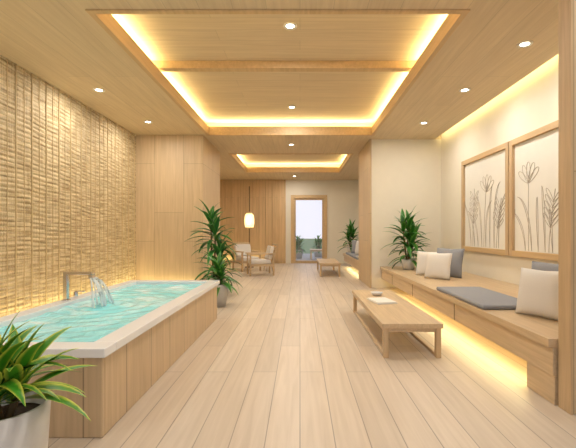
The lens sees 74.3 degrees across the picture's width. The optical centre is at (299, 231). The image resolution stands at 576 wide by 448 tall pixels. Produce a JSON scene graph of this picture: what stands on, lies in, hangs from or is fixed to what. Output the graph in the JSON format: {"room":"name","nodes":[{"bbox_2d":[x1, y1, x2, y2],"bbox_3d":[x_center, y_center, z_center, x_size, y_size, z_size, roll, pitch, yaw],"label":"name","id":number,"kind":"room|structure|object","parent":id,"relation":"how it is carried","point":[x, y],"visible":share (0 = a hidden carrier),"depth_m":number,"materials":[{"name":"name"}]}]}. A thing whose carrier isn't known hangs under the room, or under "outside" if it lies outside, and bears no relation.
{"room":"spa lounge","nodes":[
{"label":"spa lounge","id":0,"kind":"room"},
{"bbox_2d":[0,55,135,316],"bbox_3d":[-3.381,-0.430,4.010,0.022,3.140,7.640,0,0,0],"label":"wall panel","id":1,"kind":"object","parent":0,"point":[68,171],"visible":0.95,"depth_m":5.30,"materials":[{"name":"beige stone"}]},
{"bbox_2d":[135,135,219,279],"bbox_3d":[-2.700,-0.400,8.665,1.400,3.200,1.670,0,0,0],"label":"wall","id":2,"kind":"structure","parent":0,"point":[173,172],"depth_m":7.83,"materials":[{"name":"brown wood"}]},
{"bbox_2d":[0,0,557,179],"bbox_3d":[-0.175,-2.200,6.200,6.650,0.400,17.000,0,0,0],"label":"ceiling","id":3,"kind":"structure","parent":0,"point":[58,42],"depth_m":4.76,"materials":[{"name":"brown wood"}]},
{"bbox_2d":[93,88,104,91],"bbox_3d":[-2.830,-1.996,5.350,0.156,0.008,0.156,0,0,0],"label":"recessed light","id":4,"kind":"object","parent":3,"relation":"in","point":[94,89],"visible":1,"depth_m":5.35,"materials":[{"name":"white"}]},
{"bbox_2d":[85,9,469,135],"bbox_3d":[-0.200,-2.074,5.625,3.460,0.176,4.430,0,0,0],"label":"trim","id":5,"kind":"structure","parent":3,"relation":"attached to","point":[103,17],"depth_m":4.33,"materials":[{"name":"brown wood"}]},
{"bbox_2d":[152,61,415,71],"bbox_3d":[-0.200,-2.250,5.160,3.880,0.100,0.120,0,0,0],"label":"ceiling beam","id":6,"kind":"structure","parent":3,"relation":"attached to","point":[164,66],"depth_m":5.10,"materials":[{"name":"brown wood"}]},
{"bbox_2d":[283,22,296,29],"bbox_3d":[-0.110,-2.296,4.240,0.156,0.008,0.156,0,0,0],"label":"recessed light","id":7,"kind":"object","parent":3,"relation":"in","point":[289,25],"visible":1,"depth_m":4.24,"materials":[{"name":"white"}]},
{"bbox_2d":[229,154,352,172],"bbox_3d":[-0.230,-2.074,11.200,3.200,0.176,3.020,0,0,0],"label":"trim","id":8,"kind":"structure","parent":3,"relation":"attached to","point":[235,157],"depth_m":12.65,"materials":[{"name":"brown wood"}]},
{"bbox_2d":[459,88,470,91],"bbox_3d":[2.320,-1.996,5.350,0.156,0.008,0.156,0,0,0],"label":"recessed light","id":9,"kind":"object","parent":3,"relation":"in","point":[462,89],"visible":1,"depth_m":5.35,"materials":[{"name":"white"}]},
{"bbox_2d":[516,40,532,47],"bbox_3d":[2.390,-1.996,4.040,0.156,0.008,0.156,0,0,0],"label":"recessed light","id":10,"kind":"object","parent":3,"relation":"in","point":[523,44],"visible":1,"depth_m":4.04,"materials":[{"name":"white"}]},
{"bbox_2d":[48,263,575,447],"bbox_3d":[-0.175,1.250,6.200,6.650,0.100,17.000,0,0,0],"label":"floor","id":11,"kind":"structure","parent":0,"point":[287,361],"depth_m":2.93,"materials":[{"name":"brown wood"}]},
{"bbox_2d":[0,305,93,447],"bbox_3d":[-1.225,0.755,1.605,0.663,0.890,0.642,0,0,-31],"label":"dracaena","id":12,"kind":"object","parent":11,"relation":"on","point":[25,408],"visible":1,"depth_m":1.59,"materials":[{"name":"plant"}]},
{"bbox_2d":[0,272,219,437],"bbox_3d":[-1.740,0.795,3.740,1.240,0.810,3.120,0,0,0],"label":"bathtub","id":13,"kind":"object","parent":11,"relation":"on","point":[132,332],"visible":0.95,"depth_m":2.87,"materials":[{"name":"wood"},{"name":"pale stone"},{"name":"water"}]},
{"bbox_2d":[61,272,94,300],"bbox_3d":[-2.175,0.530,3.790,0.310,0.280,0.220,0,0,0],"label":"faucet","id":14,"kind":"object","parent":13,"relation":"on","point":[91,275],"depth_m":3.70,"materials":[{"name":"silver metal"}]},
{"bbox_2d":[186,199,242,287],"bbox_3d":[-1.610,0.287,7.228,1.152,1.826,1.061,0,0,0],"label":"potted palm","id":15,"kind":"object","parent":11,"relation":"on","point":[211,216],"visible":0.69,"depth_m":7.16,"materials":[{"name":"green plant"}]},
{"bbox_2d":[202,251,239,307],"bbox_3d":[-1.316,0.753,6.181,0.676,0.894,0.710,0,0,0],"label":"dracaena","id":16,"kind":"object","parent":11,"relation":"on","point":[222,288],"visible":0.79,"depth_m":6.10,"materials":[{"name":"green plant"}]},
{"bbox_2d":[231,242,261,271],"bbox_3d":[-1.688,0.767,11.912,0.680,0.867,0.829,0,0,-35],"label":"lounge chair","id":17,"kind":"object","parent":11,"relation":"on","point":[241,257],"visible":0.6,"depth_m":11.94,"materials":[{"name":"beige fabric"}]},
{"bbox_2d":[234,244,250,255],"bbox_3d":[-1.819,0.577,12.098,0.530,0.372,0.183,0,0,-35],"label":"cushion","id":18,"kind":"object","parent":17,"relation":"on","point":[242,247],"depth_m":12.04,"materials":[{"name":"beige fabric"}]},
{"bbox_2d":[235,256,258,260],"bbox_3d":[-1.651,0.825,11.859,0.540,0.110,0.580,0,0,-35],"label":"seat cushion","id":19,"kind":"object","parent":17,"relation":"on","point":[238,258],"depth_m":11.69,"materials":[{"name":"beige fabric"}]},
{"bbox_2d":[244,186,253,267],"bbox_3d":[-1.720,-0.175,12.900,0.330,2.750,0.330,0,0,30],"label":"floor lamp","id":20,"kind":"object","parent":11,"relation":"on","point":[249,217],"visible":0.88,"depth_m":12.79,"materials":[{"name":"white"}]},
{"bbox_2d":[245,244,277,275],"bbox_3d":[-1.086,0.767,10.704,0.829,0.867,0.680,0,0,-15],"label":"lounge chair","id":21,"kind":"object","parent":11,"relation":"on","point":[268,254],"visible":1,"depth_m":10.47,"materials":[{"name":"brown wood"}]},
{"bbox_2d":[248,259,270,263],"bbox_3d":[-1.148,0.825,10.687,0.580,0.110,0.540,0,0,-15],"label":"seat cushion","id":22,"kind":"object","parent":21,"relation":"on","point":[253,261],"depth_m":10.45,"materials":[{"name":"beige fabric"}]},
{"bbox_2d":[265,246,273,259],"bbox_3d":[-0.867,0.577,10.762,0.183,0.372,0.530,0,0,-15],"label":"cushion","id":23,"kind":"object","parent":21,"relation":"on","point":[270,249],"depth_m":10.53,"materials":[{"name":"beige fabric"}]},
{"bbox_2d":[316,259,340,276],"bbox_3d":[0.810,1.020,11.100,0.580,0.360,1.800,0,0,0],"label":"coffee table","id":24,"kind":"object","parent":11,"relation":"on","point":[322,262],"visible":0.98,"depth_m":10.47,"materials":[{"name":"brown wood"}]},
{"bbox_2d":[343,253,358,270],"bbox_3d":[2.050,0.970,11.515,1.100,0.460,3.570,0,0,0],"label":"built-in bench","id":25,"kind":"object","parent":11,"relation":"on","point":[352,261],"visible":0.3,"depth_m":11.29,"materials":[{"name":"brown wood"}]},
{"bbox_2d":[336,219,358,251],"bbox_3d":[1.702,0.157,13.046,0.935,1.249,0.844,0,0,0],"label":"potted palm","id":26,"kind":"object","parent":25,"relation":"on","point":[351,231],"visible":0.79,"depth_m":12.96,"materials":[{"name":"plant"}]},
{"bbox_2d":[346,252,358,258],"bbox_3d":[1.810,0.705,11.400,0.580,0.069,2.400,0,0,0],"label":"seat pad","id":27,"kind":"object","parent":25,"relation":"on","point":[353,255],"visible":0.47,"depth_m":11.22,"materials":[{"name":"grey fabric"}]},
{"bbox_2d":[351,240,357,252],"bbox_3d":[1.850,0.468,12.200,0.420,0.411,0.197,0,0,30],"label":"throw pillow","id":28,"kind":"object","parent":27,"relation":"on","point":[353,241],"visible":0.3,"depth_m":12.20,"materials":[{"name":"grey fabric"}]},
{"bbox_2d":[355,241,358,254],"bbox_3d":[1.800,0.468,11.200,0.197,0.411,0.420,0,0,-40],"label":"throw pillow","id":29,"kind":"object","parent":27,"relation":"on","point":[357,242],"visible":0.3,"depth_m":11.22,"materials":[{"name":"beige fabric"}]},
{"bbox_2d":[352,290,442,357],"bbox_3d":[1.070,1.035,4.650,0.580,0.330,2.100,0,0,0],"label":"coffee table","id":30,"kind":"object","parent":11,"relation":"on","point":[404,316],"visible":0.98,"depth_m":3.95,"materials":[{"name":"brown wood"}]},
{"bbox_2d":[371,291,382,295],"bbox_3d":[1.050,0.846,5.200,0.170,0.045,0.170,0,0,0],"label":"bowl","id":31,"kind":"object","parent":30,"relation":"on","point":[374,293],"visible":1,"depth_m":5.16,"materials":[{"name":"ceramic"}]},
{"bbox_2d":[367,297,397,303],"bbox_3d":[1.020,0.858,4.750,0.260,0.022,0.360,0,0,-11],"label":"magazine","id":32,"kind":"object","parent":30,"relation":"on","point":[377,300],"visible":1,"depth_m":4.70,"materials":[{"name":"white paper"}]},
{"bbox_2d":[380,266,557,404],"bbox_3d":[2.383,0.970,5.400,1.326,0.460,5.540,0,0,0],"label":"built-in bench","id":33,"kind":"object","parent":11,"relation":"on","point":[534,339],"visible":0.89,"depth_m":3.43,"materials":[{"name":"brown wood"}]},
{"bbox_2d":[383,206,430,269],"bbox_3d":[2.111,0.147,7.497,0.970,1.384,0.948,0,0,28],"label":"dracaena","id":34,"kind":"object","parent":33,"relation":"on","point":[408,263],"visible":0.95,"depth_m":7.44,"materials":[{"name":"plant"}]},
{"bbox_2d":[416,251,436,274],"bbox_3d":[2.200,0.538,6.500,0.424,0.411,0.183,0,0,32],"label":"throw pillow","id":35,"kind":"object","parent":33,"relation":"on","point":[421,256],"visible":0.43,"depth_m":6.51,"materials":[{"name":"beige fabric"}]},
{"bbox_2d":[424,252,451,279],"bbox_3d":[2.180,0.533,6.000,0.422,0.411,0.189,0,0,44],"label":"throw pillow","id":36,"kind":"object","parent":33,"relation":"on","point":[438,265],"visible":1,"depth_m":5.93,"materials":[{"name":"beige fabric"}]},
{"bbox_2d":[437,248,464,277],"bbox_3d":[2.450,0.503,6.250,0.198,0.470,0.483,0,0,-38],"label":"throw pillow","id":37,"kind":"object","parent":33,"relation":"on","point":[457,254],"visible":0.55,"depth_m":6.10,"materials":[{"name":"grey fabric"}]},
{"bbox_2d":[436,287,516,309],"bbox_3d":[2.018,0.717,4.225,0.565,0.044,1.250,0,0,0],"label":"seat pad","id":38,"kind":"object","parent":33,"relation":"on","point":[483,298],"visible":0.8,"depth_m":4.03,"materials":[{"name":"grey fabric"}]},
{"bbox_2d":[515,268,557,320],"bbox_3d":[2.100,0.533,3.300,0.188,0.411,0.420,0,0,-28],"label":"throw pillow","id":39,"kind":"object","parent":33,"relation":"on","point":[538,289],"visible":0.79,"depth_m":3.26,"materials":[{"name":"beige fabric"}]},
{"bbox_2d":[531,261,557,270],"bbox_3d":[2.370,0.513,3.550,0.198,0.450,0.465,0,0,-25],"label":"throw pillow","id":40,"kind":"object","parent":33,"relation":"on","point":[542,266],"visible":0.12,"depth_m":3.61,"materials":[{"name":"grey fabric"}]},
{"bbox_2d":[286,180,358,262],"bbox_3d":[-0.175,-0.400,14.650,6.450,3.200,0.100,0,0,0],"label":"wall","id":41,"kind":"structure","parent":0,"point":[342,195],"depth_m":14.60,"materials":[{"name":"paint"}]},
{"bbox_2d":[220,180,285,262],"bbox_3d":[-1.965,-0.400,14.575,2.830,3.200,0.050,0,0,0],"label":"wall panel","id":42,"kind":"object","parent":41,"relation":"attached to","point":[267,197],"visible":0.56,"depth_m":14.55,"materials":[{"name":"brown wood"}]},
{"bbox_2d":[291,195,326,262],"bbox_3d":[0.345,-0.109,14.640,1.386,2.618,0.160,0,0,0],"label":"door","id":43,"kind":"structure","parent":41,"relation":"in","point":[294,198],"depth_m":14.56,"materials":[{"name":"brown wood"}]},
{"bbox_2d":[372,139,440,287],"bbox_3d":[2.295,-0.400,8.950,1.510,3.200,1.500,0,0,0],"label":"wall","id":44,"kind":"structure","parent":0,"point":[406,173],"depth_m":8.20,"materials":[{"name":"beige paint"}]},
{"bbox_2d":[359,139,371,287],"bbox_3d":[1.520,-0.400,8.950,0.040,3.200,1.540,0,0,0],"label":"cladding","id":45,"kind":"object","parent":44,"relation":"attached to","point":[365,155],"visible":1,"depth_m":8.70,"materials":[{"name":"brown wood"}]},
{"bbox_2d":[441,54,557,284],"bbox_3d":[3.100,-0.550,6.200,0.100,3.500,16.800,0,0,0],"label":"wall","id":46,"kind":"structure","parent":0,"point":[530,104],"depth_m":5.99,"materials":[{"name":"paint"}]},
{"bbox_2d":[461,142,508,255],"bbox_3d":[3.018,-0.480,6.255,0.060,1.640,1.590,0,0,0],"label":"art","id":47,"kind":"object","parent":46,"relation":"attached to","point":[485,175],"visible":0.99,"depth_m":6.19,"materials":[{"name":"beige paper"}]},
{"bbox_2d":[509,120,557,260],"bbox_3d":[3.018,-0.480,4.620,0.060,1.640,1.640,0,0,0],"label":"art","id":48,"kind":"object","parent":46,"relation":"attached to","point":[533,155],"visible":0.8,"depth_m":4.89,"materials":[{"name":"beige paper"}]},
{"bbox_2d":[558,0,575,414],"bbox_3d":[2.413,-0.400,2.550,1.275,3.200,0.120,0,0,0],"label":"wall","id":49,"kind":"structure","parent":0,"point":[566,9],"depth_m":2.53,"materials":[{"name":"brown wood"}]},
{"label":"outside","id":50,"kind":"structure","parent":0,"visible":0},
{"bbox_2d":[301,239,321,252],"bbox_3d":[0.000,1.350,48.105,60.000,0.100,52.990,0,0,0],"label":"lawn","id":51,"kind":"structure","parent":50,"point":[307,244],"depth_m":36.59,"materials":[{"name":"green plant"}]},
{"bbox_2d":[296,253,321,259],"bbox_3d":[1.000,1.270,18.160,14.000,0.100,6.880,0,0,0],"label":"deck","id":52,"kind":"object","parent":51,"relation":"on","point":[305,256],"visible":0.07,"depth_m":18.18,"materials":[{"name":"grey"}]},
{"bbox_2d":[296,235,307,258],"bbox_3d":[-0.106,0.668,17.581,0.927,1.102,0.824,0,0,32],"label":"shrub","id":53,"kind":"object","parent":52,"relation":"on","point":[299,252],"visible":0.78,"depth_m":17.49,"materials":[{"name":"green plant"}]},
{"bbox_2d":[310,249,321,259],"bbox_3d":[0.875,0.994,17.000,0.850,0.450,0.800,0,0,0],"label":"patio table","id":54,"kind":"object","parent":52,"relation":"on","point":[311,250],"visible":0.48,"depth_m":16.63,"materials":[{"name":"brown wood"}]},
{"bbox_2d":[311,235,321,256],"bbox_3d":[0.912,0.664,18.591,0.929,1.109,0.874,0,0,15],"label":"shrub","id":55,"kind":"object","parent":52,"relation":"on","point":[318,242],"visible":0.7,"depth_m":18.49,"materials":[{"name":"green plant"}]}
]}

